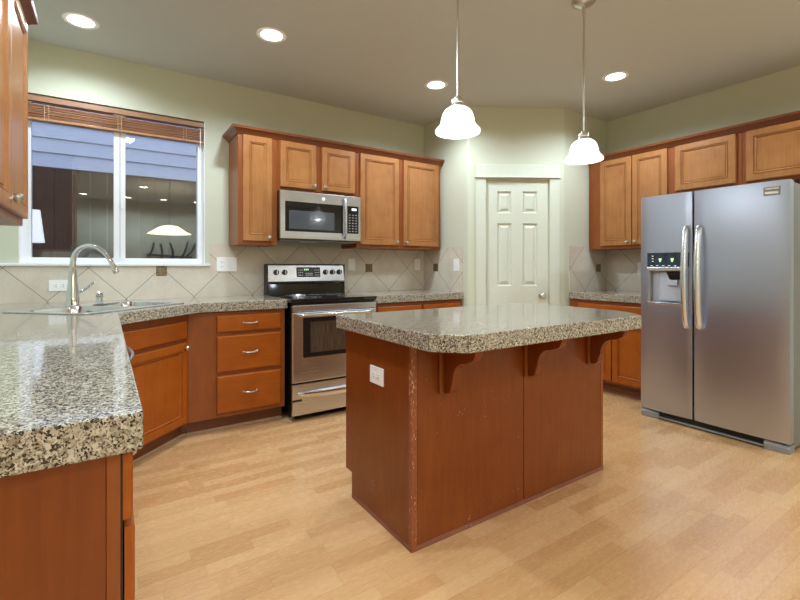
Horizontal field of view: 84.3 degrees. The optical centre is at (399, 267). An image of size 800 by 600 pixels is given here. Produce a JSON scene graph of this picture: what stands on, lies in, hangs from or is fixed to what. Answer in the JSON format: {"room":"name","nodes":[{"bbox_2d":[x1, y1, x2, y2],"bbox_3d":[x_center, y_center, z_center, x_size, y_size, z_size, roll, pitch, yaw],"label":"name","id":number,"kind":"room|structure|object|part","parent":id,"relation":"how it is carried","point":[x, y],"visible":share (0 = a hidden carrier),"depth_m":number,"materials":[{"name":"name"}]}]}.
{"room":"kitchen","nodes":[
{"label":"kitchen","id":0,"kind":"room"},
{"bbox_2d":[0,39,423,295],"bbox_3d":[-0.585,-0.197,4.383,5.320,2.710,0.140,0,0,-34],"label":"wall","id":1,"kind":"structure","parent":0,"point":[54,71],"depth_m":3.65,"materials":[{"name":"paint"}]},
{"bbox_2d":[0,101,209,265],"bbox_3d":[-2.143,-0.600,3.324,1.311,1.184,0.149,0,0,-34],"label":"window","id":2,"kind":"structure","parent":1,"relation":"in","point":[25,231],"depth_m":3.34,"materials":[{"name":"white plastic"}]},
{"bbox_3d":[-2.123,-0.018,3.296,1.311,0.019,0.080,0,0,-34],"label":"sill","id":3,"kind":"part","parent":2,"relation":"part of","materials":[{"name":"white plastic"}]},
{"bbox_2d":[28,94,203,159],"bbox_3d":[-2.100,-1.032,3.322,1.155,0.310,0.059,0,0,-34],"label":"window blind","id":4,"kind":"object","parent":2,"relation":"attached to","point":[36,112],"visible":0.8,"depth_m":3.28,"materials":[{"name":"brown wood"}]},
{"bbox_3d":[-2.103,-1.023,3.327,1.151,0.018,0.048,0,0,-34],"label":"rail","id":5,"kind":"part","parent":4,"relation":"part of","materials":[{"name":"brown wood"}]},
{"bbox_2d":[0,244,423,303],"bbox_3d":[-1.199,0.026,3.883,3.503,0.440,0.013,0,0,-34],"label":"tile backsplash","id":6,"kind":"structure","parent":1,"relation":"attached to","point":[375,270],"depth_m":3.65,"materials":[{"name":"beige tile"}]},
{"bbox_2d":[49,280,67,290],"bbox_3d":[-2.381,0.129,3.089,0.122,0.076,0.008,0,0,-34],"label":"wall outlet","id":7,"kind":"object","parent":6,"relation":"attached to","point":[54,285],"visible":0.84,"depth_m":3.08,"materials":[{"name":"white plastic"}]},
{"bbox_2d":[217,257,236,271],"bbox_3d":[-1.454,-0.023,3.705,0.160,0.120,0.009,0,0,-34],"label":"wall outlet","id":8,"kind":"object","parent":6,"relation":"attached to","point":[224,264],"visible":1,"depth_m":3.70,"materials":[{"name":"white plastic"}]},
{"bbox_2d":[348,258,354,269],"bbox_3d":[-0.477,-0.026,4.355,0.075,0.118,0.009,0,0,-34],"label":"light switch","id":9,"kind":"object","parent":6,"relation":"attached to","point":[351,262],"visible":1,"depth_m":4.35,"materials":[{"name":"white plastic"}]},
{"bbox_2d":[415,259,419,269],"bbox_3d":[0.190,-0.028,4.798,0.075,0.118,0.008,0,0,-34],"label":"wall outlet","id":10,"kind":"object","parent":6,"relation":"attached to","point":[417,261],"visible":1,"depth_m":4.80,"materials":[{"name":"white plastic"}]},
{"bbox_2d":[229,133,276,246],"bbox_3d":[-1.213,-0.617,3.656,0.311,0.880,0.367,0,0,-34],"label":"upper cabinet","id":11,"kind":"object","parent":1,"relation":"attached to","point":[252,159],"visible":1,"depth_m":3.53,"materials":[{"name":"brown wood"}]},
{"bbox_3d":[-1.140,-0.626,3.534,0.231,0.837,0.020,0,0,-34],"label":"door","id":12,"kind":"part","parent":11,"relation":"part of","materials":[{"name":"brown wood"}]},
{"bbox_2d":[277,140,355,196],"bbox_3d":[-0.777,-0.846,3.946,0.734,0.423,0.367,0,0,-34],"label":"upper cabinet","id":13,"kind":"object","parent":1,"relation":"attached to","point":[301,167],"visible":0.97,"depth_m":3.80,"materials":[{"name":"brown wood"}]},
{"bbox_3d":[-0.855,-0.855,3.723,0.315,0.381,0.020,0,0,-34],"label":"door","id":14,"kind":"part","parent":13,"relation":"part of","materials":[{"name":"brown wood"}]},
{"bbox_2d":[277,190,360,243],"bbox_3d":[-0.754,-0.419,3.909,0.735,0.414,0.444,0,0,-34],"label":"microwave","id":15,"kind":"object","parent":13,"relation":"attached to","point":[302,217],"visible":0.97,"depth_m":3.75,"materials":[{"name":"silver metal"}]},
{"bbox_3d":[-0.718,-0.417,3.732,0.522,0.248,0.010,0,0,-34],"label":"door glass","id":16,"kind":"part","parent":15,"relation":"part of","materials":[{"name":"black glass"}]},
{"bbox_3d":[-0.479,-0.429,3.859,0.025,0.366,0.056,0,0,-34],"label":"handle","id":17,"kind":"part","parent":15,"relation":"part of","materials":[{"name":"silver metal"}]},
{"bbox_3d":[-0.420,-0.418,3.926,0.112,0.244,0.008,0,0,-34],"label":"keypad glass","id":18,"kind":"part","parent":15,"relation":"part of","materials":[{"name":"black glass"}]},
{"bbox_3d":[-0.424,-0.429,3.942,0.149,0.394,0.036,0,0,-34],"label":"control panel","id":19,"kind":"part","parent":15,"relation":"part of","materials":[{"name":"silver metal"}]},
{"bbox_3d":[-0.547,-0.855,3.928,0.320,0.381,0.020,0,0,-34],"label":"door","id":20,"kind":"part","parent":13,"relation":"part of","materials":[{"name":"brown wood"}]},
{"bbox_2d":[341,153,439,250],"bbox_3d":[-0.063,-0.617,4.421,0.979,0.880,0.367,0,0,-34],"label":"upper cabinet","id":21,"kind":"object","parent":1,"relation":"attached to","point":[400,199],"visible":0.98,"depth_m":4.27,"materials":[{"name":"brown wood"}]},
{"bbox_2d":[222,123,443,165],"bbox_3d":[-0.514,-1.076,4.123,2.091,0.056,0.368,0,0,-34],"label":"crown molding","id":22,"kind":"structure","parent":21,"relation":"on","point":[233,130],"depth_m":3.82,"materials":[{"name":"brown wood"}]},
{"bbox_3d":[-0.191,-0.626,4.165,0.422,0.837,0.020,0,0,-34],"label":"door","id":23,"kind":"part","parent":21,"relation":"part of","materials":[{"name":"brown wood"}]},
{"bbox_3d":[0.212,-0.626,4.433,0.434,0.837,0.020,0,0,-34],"label":"door","id":24,"kind":"part","parent":21,"relation":"part of","materials":[{"name":"brown wood"}]},
{"bbox_2d":[28,0,799,125],"bbox_3d":[0.184,-1.627,-0.055,8.846,0.150,8.304,0,0,-34],"label":"ceiling","id":25,"kind":"structure","parent":0,"point":[373,57],"depth_m":3.09,"materials":[{"name":"paint"}]},
{"bbox_2d":[61,12,99,29],"bbox_3d":[-2.011,-1.545,2.785,0.196,0.013,0.196,0,0,-34],"label":"recessed light","id":26,"kind":"object","parent":25,"relation":"in","point":[78,20],"visible":1,"depth_m":2.77,"materials":[{"name":"white plastic"}]},
{"bbox_2d":[256,27,286,42],"bbox_3d":[-0.859,-1.545,2.953,0.196,0.013,0.196,0,0,-34],"label":"recessed light","id":27,"kind":"object","parent":25,"relation":"in","point":[269,34],"visible":1,"depth_m":2.94,"materials":[{"name":"white"}]},
{"bbox_2d":[425,80,447,89],"bbox_3d":[0.309,-1.545,3.764,0.196,0.013,0.196,0,0,-34],"label":"recessed light","id":28,"kind":"object","parent":25,"relation":"in","point":[435,84],"visible":1,"depth_m":3.74,"materials":[{"name":"white"}]},
{"bbox_2d":[435,0,480,138],"bbox_3d":[0.274,-1.094,2.094,0.213,0.914,0.213,0,0,-34],"label":"pendant lamp","id":29,"kind":"object","parent":25,"relation":"hanging from","point":[457,121],"visible":1,"depth_m":2.08,"materials":[{"name":"white glass"}]},
{"bbox_3d":[0.274,-1.133,2.094,0.011,0.662,0.011,0,0,-34],"label":"rod","id":30,"kind":"part","parent":29,"relation":"part of","materials":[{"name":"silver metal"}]},
{"bbox_3d":[0.274,-0.698,2.094,0.213,0.122,0.213,0,0,-34],"label":"lamp shade","id":31,"kind":"part","parent":29,"relation":"part of","materials":[{"name":"white glass"}]},
{"bbox_2d":[564,0,603,164],"bbox_3d":[1.073,-1.087,2.577,0.213,0.930,0.213,0,0,-34],"label":"pendant lamp","id":32,"kind":"object","parent":25,"relation":"hanging from","point":[585,150],"visible":1,"depth_m":2.56,"materials":[{"name":"white glass"}]},
{"bbox_3d":[1.073,-0.683,2.577,0.213,0.122,0.213,0,0,-34],"label":"lamp shade","id":33,"kind":"part","parent":32,"relation":"part of","materials":[{"name":"white glass"}]},
{"bbox_3d":[1.073,-1.125,2.577,0.011,0.677,0.011,0,0,-34],"label":"rod","id":34,"kind":"part","parent":32,"relation":"part of","materials":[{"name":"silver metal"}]},
{"bbox_2d":[602,71,628,81],"bbox_3d":[1.754,-1.545,3.596,0.196,0.013,0.196,0,0,-34],"label":"recessed light","id":35,"kind":"object","parent":25,"relation":"in","point":[619,75],"visible":1,"depth_m":3.58,"materials":[{"name":"white"}]},
{"bbox_2d":[133,391,799,599],"bbox_3d":[0.184,1.218,-0.055,8.846,0.120,8.304,0,0,-34],"label":"floor","id":36,"kind":"structure","parent":0,"point":[264,510],"depth_m":1.97,"materials":[{"name":"brown wood"}]},
{"bbox_2d":[0,450,136,599],"bbox_3d":[-0.972,0.737,0.989,0.663,0.843,0.947,0,0,-34],"label":"base cabinet","id":37,"kind":"object","parent":36,"relation":"on","point":[67,532],"visible":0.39,"depth_m":0.71,"materials":[{"name":"brown wood"}]},
{"bbox_3d":[-0.598,0.378,0.956,0.016,0.112,0.466,0,0,-34],"label":"drawer","id":38,"kind":"part","parent":37,"relation":"part of","materials":[{"name":"brown wood"}]},
{"bbox_3d":[-0.595,0.743,0.956,0.016,0.594,0.468,0,0,-34],"label":"door","id":39,"kind":"part","parent":37,"relation":"part of","materials":[{"name":"brown wood"}]},
{"bbox_2d":[127,346,134,361],"bbox_3d":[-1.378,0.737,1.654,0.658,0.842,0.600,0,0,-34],"label":"handle","id":40,"kind":"object","parent":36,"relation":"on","point":[130,350],"visible":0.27,"depth_m":1.80,"materials":[{"name":"silver metal"}]},
{"bbox_2d":[121,315,189,463],"bbox_3d":[-1.914,0.737,2.765,1.051,0.843,1.059,0,0,-34],"label":"base cabinet","id":41,"kind":"object","parent":36,"relation":"on","point":[160,347],"visible":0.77,"depth_m":2.72,"materials":[{"name":"brown wood"}]},
{"bbox_2d":[0,295,286,477],"bbox_3d":[-1.092,0.277,2.129,1.737,0.066,3.032,0,0,-34],"label":"countertop","id":42,"kind":"structure","parent":41,"relation":"on","point":[69,394],"depth_m":0.93,"materials":[{"name":"stone"}]},
{"bbox_2d":[65,244,118,305],"bbox_3d":[-1.928,0.045,2.800,0.305,0.383,0.148,0,0,-13],"label":"faucet","id":43,"kind":"object","parent":42,"relation":"on","point":[72,295],"visible":1,"depth_m":2.73,"materials":[{"name":"silver metal"}]},
{"bbox_3d":[-2.004,0.134,2.806,0.030,0.084,0.121,0,0,22],"label":"lever","id":44,"kind":"part","parent":43,"relation":"part of","materials":[{"name":"silver metal"}]},
{"bbox_3d":[-1.920,-0.044,2.754,0.259,0.203,0.037,0,0,-7],"label":"spout","id":45,"kind":"part","parent":43,"relation":"part of","materials":[{"name":"silver metal"}]},
{"bbox_2d":[2,301,183,314],"bbox_3d":[-1.797,0.331,2.681,0.560,0.187,0.780,0,0,11],"label":"sink","id":46,"kind":"object","parent":42,"relation":"in","point":[111,306],"visible":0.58,"depth_m":2.66,"materials":[{"name":"silver metal"}]},
{"bbox_3d":[-1.800,0.331,2.490,0.400,0.186,0.340,0,0,11],"label":"bowl","id":47,"kind":"part","parent":46,"relation":"part of","materials":[{"name":"silver metal"}]},
{"bbox_2d":[95,292,103,302],"bbox_3d":[-1.993,0.202,2.929,0.052,0.070,0.052,0,0,-34],"label":"air gap","id":48,"kind":"object","parent":46,"relation":"on","point":[99,295],"visible":0.98,"depth_m":2.91,"materials":[{"name":"silver metal"}]},
{"bbox_3d":[-1.726,0.331,2.859,0.400,0.186,0.340,0,0,11],"label":"bowl","id":49,"kind":"part","parent":46,"relation":"part of","materials":[{"name":"silver metal"}]},
{"bbox_3d":[-1.502,0.387,2.675,0.020,0.143,0.619,0,0,11],"label":"frame","id":50,"kind":"part","parent":41,"relation":"part of","materials":[{"name":"brown wood"}]},
{"bbox_3d":[-1.482,0.769,2.671,0.020,0.533,0.560,0,0,11],"label":"door","id":51,"kind":"part","parent":41,"relation":"part of","materials":[{"name":"brown wood"}]},
{"bbox_3d":[-1.546,1.149,2.694,0.029,0.018,0.698,0,0,11],"label":"shoe molding","id":52,"kind":"part","parent":41,"relation":"part of","materials":[{"name":"brown wood"}]},
{"bbox_2d":[186,308,284,435],"bbox_3d":[-1.309,0.737,3.399,0.668,0.843,0.676,0,0,-34],"label":"base cabinet","id":53,"kind":"object","parent":36,"relation":"on","point":[236,359],"visible":0.99,"depth_m":3.14,"materials":[{"name":"brown wood"}]},
{"bbox_3d":[-1.188,1.149,3.217,0.668,0.018,0.015,0,0,-34],"label":"shoe molding","id":54,"kind":"part","parent":53,"relation":"part of","materials":[{"name":"brown wood"}]},
{"bbox_3d":[-1.085,0.892,3.194,0.454,0.261,0.020,0,0,-34],"label":"drawer","id":55,"kind":"part","parent":53,"relation":"part of","materials":[{"name":"brown wood"}]},
{"bbox_3d":[-1.085,0.609,3.194,0.454,0.251,0.020,0,0,-34],"label":"drawer","id":56,"kind":"part","parent":53,"relation":"part of","materials":[{"name":"brown wood"}]},
{"bbox_3d":[-1.085,0.399,3.194,0.454,0.119,0.020,0,0,-34],"label":"drawer","id":57,"kind":"part","parent":53,"relation":"part of","materials":[{"name":"brown wood"}]},
{"bbox_2d":[264,264,376,419],"bbox_3d":[-0.674,0.565,3.737,0.742,1.186,0.754,0,0,-34],"label":"stove","id":58,"kind":"object","parent":36,"relation":"on","point":[315,349],"visible":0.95,"depth_m":3.44,"materials":[{"name":"silver metal"}]},
{"bbox_3d":[-0.852,0.055,4.011,0.726,0.166,0.100,0,0,-34],"label":"control panel","id":59,"kind":"part","parent":58,"relation":"part of","materials":[{"name":"silver metal"}]},
{"bbox_3d":[-0.507,0.996,3.493,0.722,0.232,0.034,0,0,-34],"label":"storage drawer","id":60,"kind":"part","parent":58,"relation":"part of","materials":[{"name":"silver metal"}]},
{"bbox_3d":[-0.486,0.964,3.462,0.636,0.056,0.039,0,0,-34],"label":"handle","id":61,"kind":"part","parent":58,"relation":"part of","materials":[{"name":"silver metal"}]},
{"bbox_2d":[267,293,376,302],"bbox_3d":[-0.667,0.252,3.726,0.741,0.026,0.620,0,0,-34],"label":"cooktop","id":62,"kind":"object","parent":58,"relation":"in","point":[291,297],"depth_m":3.61,"materials":[{"name":"glass"}]},
{"bbox_2d":[282,299,375,413],"bbox_3d":[-0.661,0.683,3.724,0.722,0.840,0.720,0,0,-34],"label":"oven","id":63,"kind":"object","parent":58,"relation":"in","point":[315,349],"depth_m":3.39,"materials":[{"name":"metal"}]},
{"bbox_2d":[375,299,460,311],"bbox_3d":[0.030,0.737,4.289,1.000,0.843,0.676,0,0,-34],"label":"base cabinet","id":64,"kind":"object","parent":36,"relation":"on","point":[416,305],"visible":0.02,"depth_m":4.02,"materials":[{"name":"brown wood"}]},
{"bbox_3d":[-0.003,0.401,3.914,0.470,0.115,0.020,0,0,-34],"label":"drawer","id":65,"kind":"part","parent":64,"relation":"part of","materials":[{"name":"brown wood"}]},
{"bbox_2d":[345,289,462,302],"bbox_3d":[0.025,0.277,4.302,0.996,0.066,0.651,0,0,-34],"label":"countertop","id":66,"kind":"structure","parent":64,"relation":"on","point":[392,296],"depth_m":4.09,"materials":[{"name":"stone"}]},
{"bbox_3d":[0.398,0.401,4.180,0.448,0.115,0.020,0,0,-34],"label":"drawer","id":67,"kind":"part","parent":64,"relation":"part of","materials":[{"name":"brown wood"}]},
{"bbox_2d":[346,330,627,552],"bbox_3d":[0.496,0.734,2.321,1.344,0.848,0.805,0,0,-34],"label":"kitchen island","id":68,"kind":"object","parent":36,"relation":"on","point":[450,444],"visible":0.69,"depth_m":2.04,"materials":[{"name":"brown wood"}]},
{"bbox_2d":[370,365,383,386],"bbox_3d":[-0.107,0.494,2.011,0.008,0.080,0.118,0,0,-34],"label":"wall outlet","id":69,"kind":"object","parent":68,"relation":"attached to","point":[376,373],"visible":1,"depth_m":2.00,"materials":[{"name":"white plastic"}]},
{"bbox_3d":[-0.113,0.734,2.043,0.016,0.848,0.573,0,0,-34],"label":"panel","id":70,"kind":"part","parent":68,"relation":"part of","materials":[{"name":"brown wood"}]},
{"bbox_3d":[0.053,0.734,1.800,0.029,0.848,0.020,0,0,-34],"label":"corner post","id":71,"kind":"part","parent":68,"relation":"part of","materials":[{"name":"brown wood"}]},
{"bbox_3d":[0.197,0.422,1.880,0.078,0.224,0.013,0,0,-34],"label":"plate","id":72,"kind":"part","parent":68,"relation":"part of","materials":[{"name":"brown wood"}]},
{"bbox_3d":[0.332,0.734,1.990,0.643,0.848,0.016,0,0,-34],"label":"panel","id":73,"kind":"part","parent":68,"relation":"part of","materials":[{"name":"brown wood"}]},
{"bbox_3d":[0.461,1.147,2.375,1.342,0.021,0.523,0,0,-34],"label":"shoe molding","id":74,"kind":"part","parent":68,"relation":"part of","materials":[{"name":"brown wood"}]},
{"bbox_2d":[336,303,641,353],"bbox_3d":[0.509,0.277,2.284,1.426,0.066,0.883,0,0,-34],"label":"island countertop","id":75,"kind":"structure","parent":68,"relation":"on","point":[467,329],"depth_m":1.98,"materials":[{"name":"stone"}]},
{"bbox_3d":[0.637,0.422,2.172,0.078,0.224,0.013,0,0,-34],"label":"plate","id":76,"kind":"part","parent":68,"relation":"part of","materials":[{"name":"brown wood"}]},
{"bbox_3d":[0.878,0.734,2.353,0.659,0.848,0.016,0,0,-34],"label":"panel","id":77,"kind":"part","parent":68,"relation":"part of","materials":[{"name":"brown wood"}]},
{"bbox_3d":[1.065,0.422,2.457,0.078,0.224,0.013,0,0,-34],"label":"plate","id":78,"kind":"part","parent":68,"relation":"part of","materials":[{"name":"brown wood"}]},
{"bbox_3d":[1.149,0.734,2.530,0.025,0.848,0.018,0,0,-34],"label":"corner post","id":79,"kind":"part","parent":68,"relation":"part of","materials":[{"name":"brown wood"}]},
{"bbox_2d":[571,299,640,399],"bbox_3d":[2.140,0.737,4.173,0.666,0.843,0.800,0,0,-34],"label":"base cabinet","id":80,"kind":"object","parent":36,"relation":"on","point":[621,357],"visible":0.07,"depth_m":3.92,"materials":[{"name":"brown wood"}]},
{"bbox_2d":[569,290,640,303],"bbox_3d":[2.154,0.277,4.184,0.651,0.066,0.804,0,0,-34],"label":"countertop","id":81,"kind":"structure","parent":80,"relation":"on","point":[601,295],"depth_m":4.09,"materials":[{"name":"stone"}]},
{"bbox_3d":[1.818,0.758,4.130,0.020,0.550,0.334,0,0,-34],"label":"door","id":82,"kind":"part","parent":80,"relation":"part of","materials":[{"name":"brown wood"}]},
{"bbox_3d":[1.914,0.401,3.986,0.020,0.115,0.680,0,0,-34],"label":"drawer","id":83,"kind":"part","parent":80,"relation":"part of","materials":[{"name":"brown wood"}]},
{"bbox_3d":[1.960,1.149,4.053,0.015,0.018,0.800,0,0,-34],"label":"shoe molding","id":84,"kind":"part","parent":80,"relation":"part of","materials":[{"name":"brown wood"}]},
{"bbox_3d":[2.010,0.758,3.842,0.020,0.550,0.334,0,0,-34],"label":"door","id":85,"kind":"part","parent":80,"relation":"part of","materials":[{"name":"brown wood"}]},
{"bbox_2d":[641,179,799,454],"bbox_3d":[2.464,0.301,3.303,0.942,1.711,0.909,0,0,-34],"label":"refrigerator","id":86,"kind":"object","parent":36,"relation":"on","point":[720,267],"visible":1,"depth_m":2.99,"materials":[{"name":"silver metal"}]},
{"bbox_3d":[2.016,0.275,3.332,0.077,1.634,0.365,0,0,-34],"label":"freezer door","id":87,"kind":"part","parent":86,"relation":"part of","materials":[{"name":"silver metal"}]},
{"bbox_3d":[1.997,-0.055,3.299,0.010,0.106,0.291,0,0,-34],"label":"dispenser panel","id":88,"kind":"part","parent":86,"relation":"part of","materials":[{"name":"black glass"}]},
{"bbox_3d":[2.045,0.073,3.162,0.089,0.748,0.039,0,0,-34],"label":"handle","id":89,"kind":"part","parent":86,"relation":"part of","materials":[{"name":"metal"}]},
{"bbox_3d":[2.092,0.073,3.092,0.089,0.748,0.039,0,0,-34],"label":"handle","id":90,"kind":"part","parent":86,"relation":"part of","materials":[{"name":"metal"}]},
{"bbox_3d":[2.159,1.143,3.100,0.024,0.010,0.729,0,0,-34],"label":"grille rail","id":91,"kind":"part","parent":86,"relation":"part of","materials":[{"name":"grey plastic"}]},
{"bbox_3d":[2.271,0.275,2.948,0.077,1.634,0.531,0,0,-34],"label":"fresh food door","id":92,"kind":"part","parent":86,"relation":"part of","materials":[{"name":"silver metal"}]},
{"bbox_2d":[424,107,606,306],"bbox_3d":[1.218,-0.197,4.544,1.948,2.710,0.616,0,0,4],"label":"wall","id":93,"kind":"structure","parent":0,"point":[507,135],"depth_m":4.31,"materials":[{"name":"paint"}]},
{"bbox_2d":[424,246,462,291],"bbox_3d":[0.438,0.022,4.589,0.013,0.448,0.633,0,0,-34],"label":"tile backsplash","id":94,"kind":"structure","parent":93,"relation":"attached to","point":[439,274],"depth_m":4.57,"materials":[{"name":"beige tile"}]},
{"bbox_2d":[453,259,458,270],"bbox_3d":[0.559,-0.022,4.394,0.009,0.120,0.082,0,0,-34],"label":"light switch","id":95,"kind":"object","parent":94,"relation":"attached to","point":[455,261],"visible":1,"depth_m":4.39,"materials":[{"name":"white plastic"}]},
{"bbox_2d":[486,180,548,304],"bbox_3d":[1.141,0.152,4.293,0.631,1.996,0.104,0,0,-2],"label":"door","id":96,"kind":"structure","parent":93,"relation":"in","point":[516,210],"depth_m":4.31,"materials":[{"name":"paint"}]},
{"bbox_3d":[1.385,0.276,4.285,0.058,0.058,0.066,0,0,-2],"label":"handle","id":97,"kind":"part","parent":96,"relation":"part of","materials":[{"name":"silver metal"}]},
{"bbox_2d":[474,164,561,305],"bbox_3d":[1.141,0.083,4.321,0.845,2.149,0.124,0,0,-2],"label":"door frame","id":98,"kind":"structure","parent":93,"relation":"attached to","point":[550,173],"depth_m":4.28,"materials":[{"name":"paint"}]},
{"bbox_3d":[0.781,0.146,4.269,0.095,2.021,0.018,0,0,-2],"label":"casing","id":99,"kind":"part","parent":98,"relation":"part of","materials":[{"name":"paint"}]},
{"bbox_3d":[1.143,-0.933,4.282,0.823,0.118,0.022,0,0,-2],"label":"head casing","id":100,"kind":"part","parent":98,"relation":"part of","materials":[{"name":"paint"}]},
{"bbox_3d":[1.504,0.146,4.300,0.096,2.021,0.018,0,0,-2],"label":"casing","id":101,"kind":"part","parent":98,"relation":"part of","materials":[{"name":"paint"}]},
{"bbox_2d":[569,246,606,291],"bbox_3d":[1.935,0.018,4.526,0.640,0.456,0.013,0,0,-34],"label":"tile backsplash","id":102,"kind":"structure","parent":93,"relation":"attached to","point":[587,268],"depth_m":4.50,"materials":[{"name":"beige tile"}]},
{"bbox_2d":[607,66,799,153],"bbox_3d":[3.834,-0.197,2.372,0.120,2.710,8.104,0,0,-34],"label":"wall","id":103,"kind":"structure","parent":0,"point":[778,93],"depth_m":3.90,"materials":[{"name":"paint"}]},
{"bbox_2d":[607,249,640,291],"bbox_3d":[2.438,0.029,4.356,0.009,0.433,0.835,0,0,-34],"label":"tile backsplash","id":104,"kind":"structure","parent":103,"relation":"attached to","point":[622,265],"depth_m":4.55,"materials":[{"name":"beige tile"}]},
{"bbox_2d":[638,263,640,273],"bbox_3d":[2.401,0.013,4.394,0.008,0.118,0.075,0,0,-34],"label":"wall outlet","id":105,"kind":"object","parent":104,"relation":"attached to","point":[639,264],"visible":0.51,"depth_m":4.41,"materials":[{"name":"white plastic"}]},
{"bbox_2d":[589,147,670,249],"bbox_3d":[2.264,-0.617,4.265,0.367,0.880,0.783,0,0,-34],"label":"upper cabinet","id":106,"kind":"object","parent":103,"relation":"attached to","point":[617,187],"visible":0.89,"depth_m":4.22,"materials":[{"name":"brown wood"}]},
{"bbox_3d":[2.086,-0.626,4.275,0.020,0.837,0.314,0,0,-34],"label":"door","id":107,"kind":"part","parent":106,"relation":"part of","materials":[{"name":"brown wood"}]},
{"bbox_3d":[2.264,-0.626,4.007,0.020,0.837,0.309,0,0,-34],"label":"door","id":108,"kind":"part","parent":106,"relation":"part of","materials":[{"name":"brown wood"}]},
{"bbox_2d":[588,110,799,164],"bbox_3d":[2.570,-1.076,3.818,0.380,0.056,1.882,0,0,-34],"label":"crown molding","id":109,"kind":"structure","parent":106,"relation":"on","point":[792,116],"depth_m":3.59,"materials":[{"name":"brown wood"}]},
{"bbox_2d":[671,132,741,193],"bbox_3d":[2.638,-0.845,3.731,0.336,0.425,0.520,0,0,-34],"label":"upper cabinet","id":110,"kind":"object","parent":103,"relation":"attached to","point":[712,163],"visible":0.8,"depth_m":3.62,"materials":[{"name":"brown wood"}]},
{"bbox_2d":[742,120,799,184],"bbox_3d":[2.926,-0.845,3.297,0.336,0.425,0.520,0,0,-34],"label":"upper cabinet","id":111,"kind":"object","parent":103,"relation":"attached to","point":[771,153],"visible":0.87,"depth_m":3.27,"materials":[{"name":"brown wood"}]},
{"bbox_3d":[-1.874,-0.197,1.626,0.120,2.710,3.024,0,0,-34],"label":"wall","id":112,"kind":"structure","parent":0,"visible":0},
{"bbox_2d":[0,0,27,225],"bbox_3d":[-1.516,-0.617,1.495,0.367,0.880,0.832,0,0,-34],"label":"upper cabinet","id":113,"kind":"object","parent":112,"relation":"attached to","point":[13,24],"visible":1,"depth_m":1.61,"materials":[{"name":"brown wood"}]},
{"bbox_3d":[-1.281,-0.626,1.400,0.020,0.837,0.394,0,0,-34],"label":"door","id":114,"kind":"part","parent":113,"relation":"part of","materials":[{"name":"brown wood"}]},
{"bbox_3d":[-1.355,-0.240,1.556,0.031,0.032,0.032,0,0,-34],"label":"knob","id":115,"kind":"part","parent":113,"relation":"part of","materials":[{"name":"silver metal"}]},
{"bbox_3d":[-1.389,-0.254,1.608,0.031,0.032,0.032,0,0,-34],"label":"knob","id":116,"kind":"part","parent":113,"relation":"part of","materials":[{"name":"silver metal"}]},
{"bbox_2d":[20,0,38,24],"bbox_3d":[-1.522,-1.076,1.521,0.346,0.056,0.882,0,0,-34],"label":"crown molding","id":117,"kind":"structure","parent":112,"relation":"attached to","point":[28,7],"depth_m":1.86,"materials":[{"name":"brown wood"}]},
{"label":"outside","id":118,"kind":"structure","parent":0,"visible":0},
{"bbox_3d":[-2.499,1.683,7.371,20.000,0.150,6.956,0,0,-34],"label":"ground","id":119,"kind":"structure","parent":118,"visible":0},
{"bbox_2d":[32,166,195,258],"bbox_3d":[-2.251,0.326,5.011,8.600,2.565,0.062,0,0,-34],"label":"fence","id":120,"kind":"object","parent":119,"relation":"on","point":[76,207],"visible":0.09,"depth_m":4.49,"materials":[{"name":"brown wood"}]},
{"bbox_2d":[32,103,195,257],"bbox_3d":[-2.536,-1.178,7.427,18.000,5.928,0.222,0,0,-34],"label":"neighbor house","id":121,"kind":"structure","parent":119,"relation":"on","point":[53,145],"depth_m":6.22,"materials":[{"name":"blue"}]}
]}

